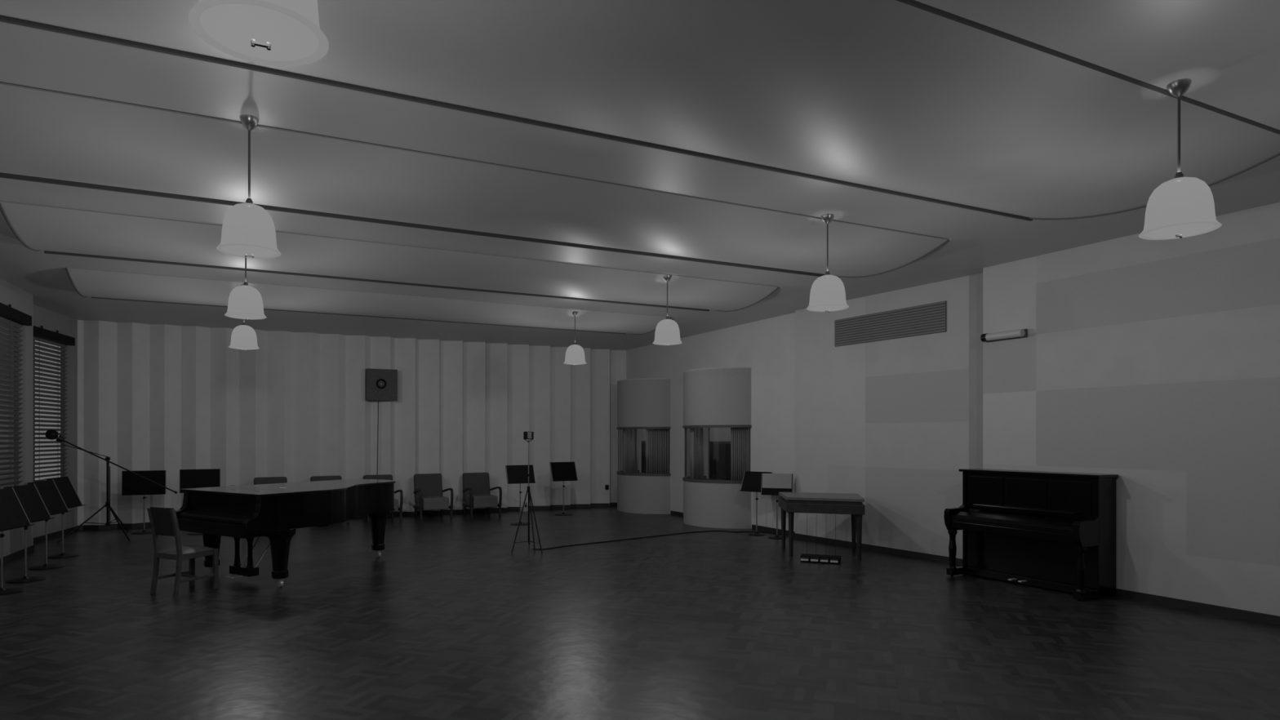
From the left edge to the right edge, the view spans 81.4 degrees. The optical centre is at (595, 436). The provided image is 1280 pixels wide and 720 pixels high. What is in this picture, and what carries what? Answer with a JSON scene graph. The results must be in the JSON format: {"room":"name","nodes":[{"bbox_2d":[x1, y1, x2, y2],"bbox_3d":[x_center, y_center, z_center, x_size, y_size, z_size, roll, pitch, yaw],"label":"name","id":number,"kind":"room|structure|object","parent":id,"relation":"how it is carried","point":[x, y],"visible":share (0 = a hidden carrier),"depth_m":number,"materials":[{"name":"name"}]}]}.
{"room":"music room","nodes":[
{"label":"music room","id":0,"kind":"room"},
{"bbox_2d":[0,278,77,558],"bbox_3d":[-5.133,-0.210,3.847,0.687,3.820,21.378,0,0,-26],"label":"wall","id":1,"kind":"structure","parent":0,"point":[20,300],"depth_m":11.04,"materials":[{"name":"paint"}]},
{"bbox_2d":[0,302,31,486],"bbox_3d":[-7.774,-0.486,9.480,0.140,2.648,2.890,0,0,-21],"label":"blind","id":2,"kind":"object","parent":1,"relation":"attached to","point":[9,315],"visible":0.88,"depth_m":10.27,"materials":[{"name":"grey"}]},
{"bbox_2d":[13,326,18,485],"bbox_3d":[-7.807,-0.410,9.467,0.170,2.580,2.830,0,0,-21],"label":"window","id":3,"kind":"structure","parent":1,"relation":"in","point":[15,401],"depth_m":10.71,"materials":[{"name":"grey"}]},
{"bbox_2d":[0,526,78,564],"bbox_3d":[-5.056,1.660,3.869,0.570,0.080,21.350,0,0,-26],"label":"baseboard","id":4,"kind":"structure","parent":1,"relation":"attached to","point":[15,555],"depth_m":11.87,"materials":[{"name":"grey wood"}]},
{"bbox_2d":[33,339,64,480],"bbox_3d":[-9.089,-0.410,12.091,0.170,2.580,2.200,0,0,-14],"label":"window","id":5,"kind":"structure","parent":1,"relation":"in","point":[62,455],"depth_m":13.08,"materials":[{"name":"grey glass"}]},
{"bbox_2d":[33,325,75,481],"bbox_3d":[-9.055,-0.486,12.100,0.140,2.648,2.260,0,0,-14],"label":"blind","id":6,"kind":"object","parent":5,"relation":"attached to","point":[42,335],"visible":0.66,"depth_m":12.48,"materials":[{"name":"grey"}]},
{"bbox_2d":[77,320,626,525],"bbox_3d":[-4.420,-0.195,15.964,11.520,3.890,0.490,0,0,-26],"label":"wall","id":7,"kind":"structure","parent":0,"point":[171,398],"depth_m":15.31,"materials":[{"name":"paint"}]},
{"bbox_2d":[76,502,617,530],"bbox_3d":[-4.353,1.655,15.824,11.520,0.090,0.220,0,0,-26],"label":"baseboard","id":8,"kind":"structure","parent":7,"relation":"attached to","point":[129,526],"depth_m":16.38,"materials":[{"name":"grey wood"}]},
{"bbox_2d":[365,368,397,400],"bbox_3d":[-4.493,-1.090,15.607,0.630,0.660,0.141,0,0,-26],"label":"wall speaker","id":9,"kind":"object","parent":7,"relation":"attached to","point":[381,384],"visible":1,"depth_m":15.55,"materials":[{"name":"black"}]},
{"bbox_2d":[377,400,378,475],"bbox_3d":[-4.570,0.415,15.583,0.036,2.370,0.019,0,0,-26],"label":"cable","id":10,"kind":"object","parent":9,"relation":"hanging from","point":[378,401],"visible":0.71,"depth_m":15.58,"materials":[{"name":"black rubber"}]},
{"bbox_2d":[604,484,608,489],"bbox_3d":[0.275,1.220,17.969,0.080,0.110,0.095,0,0,-16],"label":"wall socket","id":11,"kind":"object","parent":7,"relation":"attached to","point":[606,486],"visible":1,"depth_m":17.94,"materials":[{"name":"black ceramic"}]},
{"bbox_2d":[0,0,1279,350],"bbox_3d":[0.771,-2.128,6.831,15.700,0.383,22.050,0,0,-26],"label":"ceiling","id":12,"kind":"structure","parent":0,"point":[489,171],"depth_m":5.25,"materials":[{"name":"paint"}]},
{"bbox_2d":[228,284,259,351],"bbox_3d":[-4.868,-1.657,10.286,0.394,0.925,0.394,0,0,-26],"label":"pendant lamp","id":13,"kind":"object","parent":12,"relation":"hanging from","point":[243,337],"visible":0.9,"depth_m":10.17,"materials":[{"name":"white glass"}]},
{"bbox_2d":[231,346,257,350],"bbox_3d":[-4.868,-1.224,10.286,0.332,0.030,0.332,0,0,-26],"label":"diffuser","id":14,"kind":"object","parent":13,"relation":"attached to","point":[243,348],"depth_m":10.21,"materials":[{"name":"white glass"}]},
{"bbox_2d":[224,257,266,319],"bbox_3d":[-3.579,-1.657,7.599,0.394,0.925,0.394,0,0,-26],"label":"pendant lamp","id":15,"kind":"object","parent":12,"relation":"hanging from","point":[245,301],"visible":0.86,"depth_m":7.48,"materials":[{"name":"white glass"}]},
{"bbox_2d":[227,313,263,319],"bbox_3d":[-3.579,-1.224,7.599,0.332,0.030,0.332,0,0,-26],"label":"diffuser","id":16,"kind":"object","parent":15,"relation":"attached to","point":[241,316],"depth_m":7.53,"materials":[{"name":"white glass"}]},
{"bbox_2d":[216,114,281,258],"bbox_3d":[-2.303,-1.657,4.940,0.394,0.925,0.394,0,0,-26],"label":"pendant lamp","id":17,"kind":"object","parent":12,"relation":"hanging from","point":[248,229],"visible":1,"depth_m":4.83,"materials":[{"name":"white glass"}]},
{"bbox_2d":[221,244,275,257],"bbox_3d":[-2.303,-1.224,4.940,0.332,0.030,0.332,0,0,-26],"label":"diffuser","id":18,"kind":"object","parent":17,"relation":"attached to","point":[240,251],"depth_m":4.88,"materials":[{"name":"white glass"}]},
{"bbox_2d":[187,0,328,66],"bbox_3d":[-1.027,-1.657,2.280,0.394,0.925,0.394,0,0,-26],"label":"pendant lamp","id":19,"kind":"object","parent":12,"relation":"hanging from","point":[273,33],"visible":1,"depth_m":2.23,"materials":[{"name":"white glass"}]},
{"bbox_2d":[564,311,586,364],"bbox_3d":[-0.342,-1.657,12.458,0.394,0.925,0.394,0,0,-26],"label":"pendant lamp","id":20,"kind":"object","parent":12,"relation":"hanging from","point":[575,353],"visible":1,"depth_m":12.34,"materials":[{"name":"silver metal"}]},
{"bbox_2d":[566,362,583,364],"bbox_3d":[-0.342,-1.224,12.458,0.332,0.030,0.332,0,0,-26],"label":"diffuser","id":21,"kind":"object","parent":20,"relation":"attached to","point":[571,363],"depth_m":12.37,"materials":[{"name":"white glass"}]},
{"bbox_2d":[652,275,682,346],"bbox_3d":[0.947,-1.657,9.771,0.394,0.925,0.394,0,0,-26],"label":"pendant lamp","id":22,"kind":"object","parent":12,"relation":"hanging from","point":[667,332],"visible":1,"depth_m":9.65,"materials":[{"name":"white glass"}]},
{"bbox_2d":[655,341,679,345],"bbox_3d":[0.947,-1.224,9.771,0.332,0.030,0.332,0,0,-26],"label":"diffuser","id":23,"kind":"object","parent":22,"relation":"attached to","point":[660,343],"depth_m":9.68,"materials":[{"name":"white glass"}]},
{"bbox_2d":[806,213,848,312],"bbox_3d":[2.223,-1.657,7.111,0.394,0.925,0.394,0,0,-26],"label":"pendant lamp","id":24,"kind":"object","parent":12,"relation":"hanging from","point":[827,294],"visible":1,"depth_m":7.00,"materials":[{"name":"white glass"}]},
{"bbox_2d":[809,305,845,311],"bbox_3d":[2.223,-1.224,7.111,0.332,0.030,0.332,0,0,-26],"label":"diffuser","id":25,"kind":"object","parent":24,"relation":"attached to","point":[812,308],"depth_m":7.05,"materials":[{"name":"white glass"}]},
{"bbox_2d":[1138,78,1222,239],"bbox_3d":[3.499,-1.657,4.451,0.394,0.925,0.394,0,0,-26],"label":"pendant lamp","id":26,"kind":"object","parent":12,"relation":"hanging from","point":[1181,206],"visible":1,"depth_m":4.36,"materials":[{"name":"white glass"}]},
{"bbox_2d":[1144,223,1214,238],"bbox_3d":[3.499,-1.224,4.451,0.332,0.030,0.332,0,0,-26],"label":"diffuser","id":27,"kind":"object","parent":26,"relation":"attached to","point":[1174,230],"depth_m":4.40,"materials":[{"name":"white glass"}]},
{"bbox_2d":[0,506,1279,719],"bbox_3d":[0.771,1.750,6.831,15.700,0.100,22.050,0,0,-26],"label":"floor","id":28,"kind":"structure","parent":0,"point":[448,623],"depth_m":6.25,"materials":[{"name":"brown wood"}]},
{"bbox_2d":[0,487,35,595],"bbox_3d":[-6.488,1.137,8.115,0.380,1.127,0.636,0,0,-9],"label":"music stand","id":29,"kind":"object","parent":28,"relation":"on","point":[12,514],"visible":1,"depth_m":8.19,"materials":[{"name":"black metal"}]},
{"bbox_2d":[0,484,54,583],"bbox_3d":[-6.745,1.137,8.790,0.380,1.127,0.636,0,0,-10],"label":"music stand","id":30,"kind":"object","parent":28,"relation":"on","point":[28,495],"visible":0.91,"depth_m":8.82,"materials":[{"name":"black metal"}]},
{"bbox_2d":[23,480,71,570],"bbox_3d":[-7.134,1.137,9.646,0.380,1.127,0.636,0,0,-11],"label":"music stand","id":31,"kind":"object","parent":28,"relation":"on","point":[48,491],"visible":0.85,"depth_m":9.67,"materials":[{"name":"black metal"}]},
{"bbox_2d":[43,475,85,558],"bbox_3d":[-7.566,1.137,10.547,0.380,1.127,0.636,0,0,-12],"label":"music stand","id":32,"kind":"object","parent":28,"relation":"on","point":[64,486],"visible":0.79,"depth_m":10.58,"materials":[{"name":"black metal"}]},
{"bbox_2d":[56,435,177,543],"bbox_3d":[-8.137,0.833,12.463,1.303,1.731,1.496,0,0,18],"label":"boom stand","id":33,"kind":"object","parent":28,"relation":"on","point":[60,438],"visible":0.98,"depth_m":12.50,"materials":[{"name":"black metal"}]},
{"bbox_2d":[44,429,58,439],"bbox_3d":[-8.925,-0.035,12.188,0.184,0.170,0.184,0,0,-26],"label":"microphone","id":34,"kind":"object","parent":33,"relation":"attached to","point":[51,434],"visible":1,"depth_m":12.13,"materials":[{"name":"black metal"}]},
{"bbox_2d":[121,470,166,533],"bbox_3d":[-7.992,1.149,13.146,0.676,1.101,0.400,0,0,-24],"label":"music stand","id":35,"kind":"object","parent":28,"relation":"on","point":[132,484],"visible":0.94,"depth_m":13.13,"materials":[{"name":"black metal"}]},
{"bbox_2d":[146,506,218,597],"bbox_3d":[-4.529,1.228,8.152,0.444,0.945,0.548,0,0,26],"label":"wooden chair","id":36,"kind":"object","parent":28,"relation":"on","point":[163,521],"visible":1,"depth_m":8.02,"materials":[{"name":"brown wood"}]},
{"bbox_2d":[179,468,220,534],"bbox_3d":[-6.944,1.134,13.040,0.636,1.131,0.400,0,0,-26],"label":"music stand","id":37,"kind":"object","parent":28,"relation":"on","point":[188,478],"visible":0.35,"depth_m":13.02,"materials":[{"name":"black metal"}]},
{"bbox_2d":[253,476,287,484],"bbox_3d":[-6.238,1.245,14.316,0.717,0.909,0.720,0,0,-29],"label":"armchair","id":38,"kind":"object","parent":28,"relation":"on","point":[270,480],"visible":0.03,"depth_m":14.51,"materials":[{"name":"fabric"}]},
{"bbox_2d":[175,479,395,586],"bbox_3d":[-3.639,1.146,9.555,1.718,1.106,2.810,0,0,33],"label":"grand piano","id":39,"kind":"object","parent":28,"relation":"on","point":[273,511],"visible":0.92,"depth_m":8.66,"materials":[{"name":"black paint"}]},
{"bbox_2d":[310,475,349,523],"bbox_3d":[-5.309,1.245,14.761,0.717,0.909,0.720,0,0,-29],"label":"armchair","id":40,"kind":"object","parent":28,"relation":"on","point":[313,478],"visible":0.06,"depth_m":14.94,"materials":[{"name":"fabric"}]},
{"bbox_2d":[363,474,403,522],"bbox_3d":[-4.390,1.245,15.203,0.717,0.909,0.720,0,0,-29],"label":"armchair","id":41,"kind":"object","parent":28,"relation":"on","point":[384,477],"visible":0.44,"depth_m":15.25,"materials":[{"name":"fabric"}]},
{"bbox_2d":[413,473,453,519],"bbox_3d":[-3.452,1.245,15.653,0.717,0.909,0.720,0,0,-29],"label":"armchair","id":42,"kind":"object","parent":28,"relation":"on","point":[428,487],"visible":1,"depth_m":15.69,"materials":[{"name":"fabric"}]},
{"bbox_2d":[462,472,502,517],"bbox_3d":[-2.496,1.245,16.111,0.717,0.909,0.720,0,0,-29],"label":"armchair","id":43,"kind":"object","parent":28,"relation":"on","point":[476,486],"visible":1,"depth_m":16.15,"materials":[{"name":"fabric"}]},
{"bbox_2d":[505,464,535,525],"bbox_3d":[-1.464,1.125,14.448,0.566,1.151,0.400,0,0,-26],"label":"music stand","id":44,"kind":"object","parent":28,"relation":"on","point":[515,474],"visible":0.83,"depth_m":14.42,"materials":[{"name":"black metal"}]},
{"bbox_2d":[520,502,528,511],"bbox_3d":[-1.603,1.599,16.888,0.180,0.202,0.100,0,0,-34],"label":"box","id":45,"kind":"object","parent":28,"relation":"on","point":[526,508],"visible":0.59,"depth_m":16.85,"materials":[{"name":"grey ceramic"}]},
{"bbox_2d":[511,442,542,554],"bbox_3d":[-1.096,0.888,11.139,0.414,1.617,0.960,0,0,-16],"label":"tripod","id":46,"kind":"object","parent":28,"relation":"on","point":[530,500],"visible":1,"depth_m":11.12,"materials":[{"name":"black metal"}]},
{"bbox_2d":[523,431,533,442],"bbox_3d":[-1.009,0.000,11.214,0.097,0.160,0.180,0,0,44],"label":"microphone","id":47,"kind":"object","parent":46,"relation":"on","point":[526,435],"visible":1,"depth_m":11.17,"materials":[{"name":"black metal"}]},
{"bbox_2d":[528,431,531,439],"bbox_3d":[-0.989,-0.020,11.170,0.008,0.100,0.075,0,0,44],"label":"grille","id":48,"kind":"object","parent":47,"relation":"attached to","point":[529,433],"depth_m":11.17,"materials":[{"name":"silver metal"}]},
{"bbox_2d":[549,462,577,515],"bbox_3d":[-0.698,1.125,16.203,0.596,1.151,0.400,0,0,-28],"label":"music stand","id":49,"kind":"object","parent":28,"relation":"on","point":[560,471],"visible":1,"depth_m":16.18,"materials":[{"name":"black metal"}]},
{"bbox_2d":[641,440,645,472],"bbox_3d":[1.216,0.900,18.781,0.640,1.600,0.445,0,0,-26],"label":"cabinet","id":50,"kind":"object","parent":28,"relation":"on","point":[643,442],"visible":0.02,"depth_m":18.55,"materials":[{"name":"grey"}]},
{"bbox_2d":[532,530,781,549],"bbox_3d":[1.015,1.690,12.269,4.492,0.020,1.047,0,0,-26],"label":"microphone cable","id":51,"kind":"object","parent":28,"relation":"on","point":[703,531],"visible":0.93,"depth_m":12.57,"materials":[{"name":"black rubber"}]},
{"bbox_2d":[709,441,730,479],"bbox_3d":[2.685,0.900,15.904,0.640,1.600,0.445,0,0,-26],"label":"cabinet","id":52,"kind":"object","parent":28,"relation":"on","point":[719,451],"visible":0.41,"depth_m":15.67,"materials":[{"name":"grey"}]},
{"bbox_2d":[740,471,773,535],"bbox_3d":[2.803,1.152,12.906,0.546,1.096,0.300,0,0,44],"label":"music stand","id":53,"kind":"object","parent":28,"relation":"on","point":[752,481],"visible":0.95,"depth_m":12.91,"materials":[{"name":"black metal"}]},
{"bbox_2d":[760,473,793,539],"bbox_3d":[3.051,1.158,12.474,0.516,1.084,0.300,0,0,19],"label":"music stand","id":54,"kind":"object","parent":28,"relation":"on","point":[770,491],"visible":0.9,"depth_m":12.46,"materials":[{"name":"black metal"}]},
{"bbox_2d":[762,473,791,488],"bbox_3d":[3.044,0.740,12.454,0.480,0.244,0.064,0,0,19],"label":"sheet music","id":55,"kind":"object","parent":54,"relation":"on","point":[769,480],"visible":1,"depth_m":12.45,"materials":[{"name":"grey paper"}]},
{"bbox_2d":[800,513,840,562],"bbox_3d":[3.065,1.385,10.124,0.520,0.630,0.317,0,0,22],"label":"pedals","id":56,"kind":"object","parent":28,"relation":"on","point":[804,557],"visible":1,"depth_m":10.10,"materials":[{"name":"black"}]},
{"bbox_2d":[778,492,865,560],"bbox_3d":[3.253,1.275,10.800,1.220,0.850,0.970,0,0,18],"label":"harpsichord","id":57,"kind":"object","parent":28,"relation":"on","point":[791,503],"visible":1,"depth_m":10.43,"materials":[{"name":"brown wood"}]},
{"bbox_2d":[943,468,1118,600],"bbox_3d":[4.896,1.050,8.476,0.660,1.300,1.650,0,0,-27],"label":"upright piano","id":58,"kind":"object","parent":28,"relation":"on","point":[1055,531],"visible":1,"depth_m":8.27,"materials":[{"name":"black paint"}]},
{"bbox_2d":[973,503,1079,515],"bbox_3d":[4.887,0.825,8.471,0.120,0.020,1.200,0,0,-27],"label":"lid","id":59,"kind":"object","parent":58,"relation":"attached to","point":[1000,507],"depth_m":8.43,"materials":[{"name":"black paint"}]},
{"bbox_2d":[641,427,730,441],"bbox_3d":[3.169,0.400,16.743,2.600,2.600,6.250,0,0,-26],"label":"wall","id":60,"kind":"structure","parent":0,"point":[716,434],"depth_m":16.21,"materials":[{"name":"grey paint"}]},
{"bbox_2d":[626,202,1279,616],"bbox_3d":[5.323,-0.210,8.959,0.509,3.820,21.550,0,0,-26],"label":"wall","id":61,"kind":"structure","parent":0,"point":[1154,365],"depth_m":8.36,"materials":[{"name":"paint"}]},
{"bbox_2d":[616,377,671,514],"bbox_3d":[1.009,0.205,17.032,0.945,2.990,1.890,0,0,-26],"label":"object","id":62,"kind":"structure","parent":61,"relation":"in","point":[644,403],"depth_m":16.39,"materials":[{"name":"grey"}]},
{"bbox_2d":[622,429,638,472],"bbox_3d":[0.779,0.310,17.517,0.167,1.100,0.867,0,0,24],"label":"curtain","id":63,"kind":"object","parent":62,"relation":"hanging from","point":[628,435],"visible":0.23,"depth_m":17.73,"materials":[{"name":"fabric"}]},
{"bbox_2d":[645,429,669,473],"bbox_3d":[1.421,0.310,16.488,0.597,1.100,0.106,0,0,2],"label":"curtain","id":64,"kind":"object","parent":62,"relation":"hanging from","point":[657,441],"visible":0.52,"depth_m":16.47,"materials":[{"name":"fabric"}]},
{"bbox_2d":[682,367,751,528],"bbox_3d":[2.246,0.205,14.454,0.945,2.990,1.890,0,0,-26],"label":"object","id":65,"kind":"structure","parent":61,"relation":"in","point":[713,397],"depth_m":13.82,"materials":[{"name":"grey"}]},
{"bbox_2d":[689,427,703,479],"bbox_3d":[2.002,0.310,14.915,0.169,1.100,0.872,0,0,22],"label":"curtain","id":66,"kind":"object","parent":65,"relation":"hanging from","point":[696,434],"visible":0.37,"depth_m":15.13,"materials":[{"name":"fabric"}]},
{"bbox_2d":[730,427,749,479],"bbox_3d":[2.765,0.310,13.905,0.460,1.100,0.086,0,0,-6],"label":"curtain","id":67,"kind":"object","parent":65,"relation":"hanging from","point":[740,437],"visible":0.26,"depth_m":13.88,"materials":[{"name":"fabric"}]},
{"bbox_2d":[834,300,946,346],"bbox_3d":[4.263,-1.630,10.879,0.036,0.420,1.930,0,0,-30],"label":"air vent","id":68,"kind":"object","parent":61,"relation":"in","point":[928,318],"visible":1,"depth_m":10.77,"materials":[{"name":"grey metal"}]},
{"bbox_2d":[670,511,1279,625],"bbox_3d":[5.759,1.660,7.737,0.281,0.080,18.970,0,0,-26],"label":"baseboard","id":69,"kind":"structure","parent":61,"relation":"attached to","point":[1223,611],"depth_m":7.71,"materials":[{"name":"grey wood"}]},
{"bbox_2d":[980,328,1027,342],"bbox_3d":[4.952,-1.230,9.007,0.130,0.100,0.520,0,0,-27],"label":"wall light","id":70,"kind":"object","parent":61,"relation":"attached to","point":[1020,333],"visible":1,"depth_m":8.96,"materials":[{"name":"white glass"}]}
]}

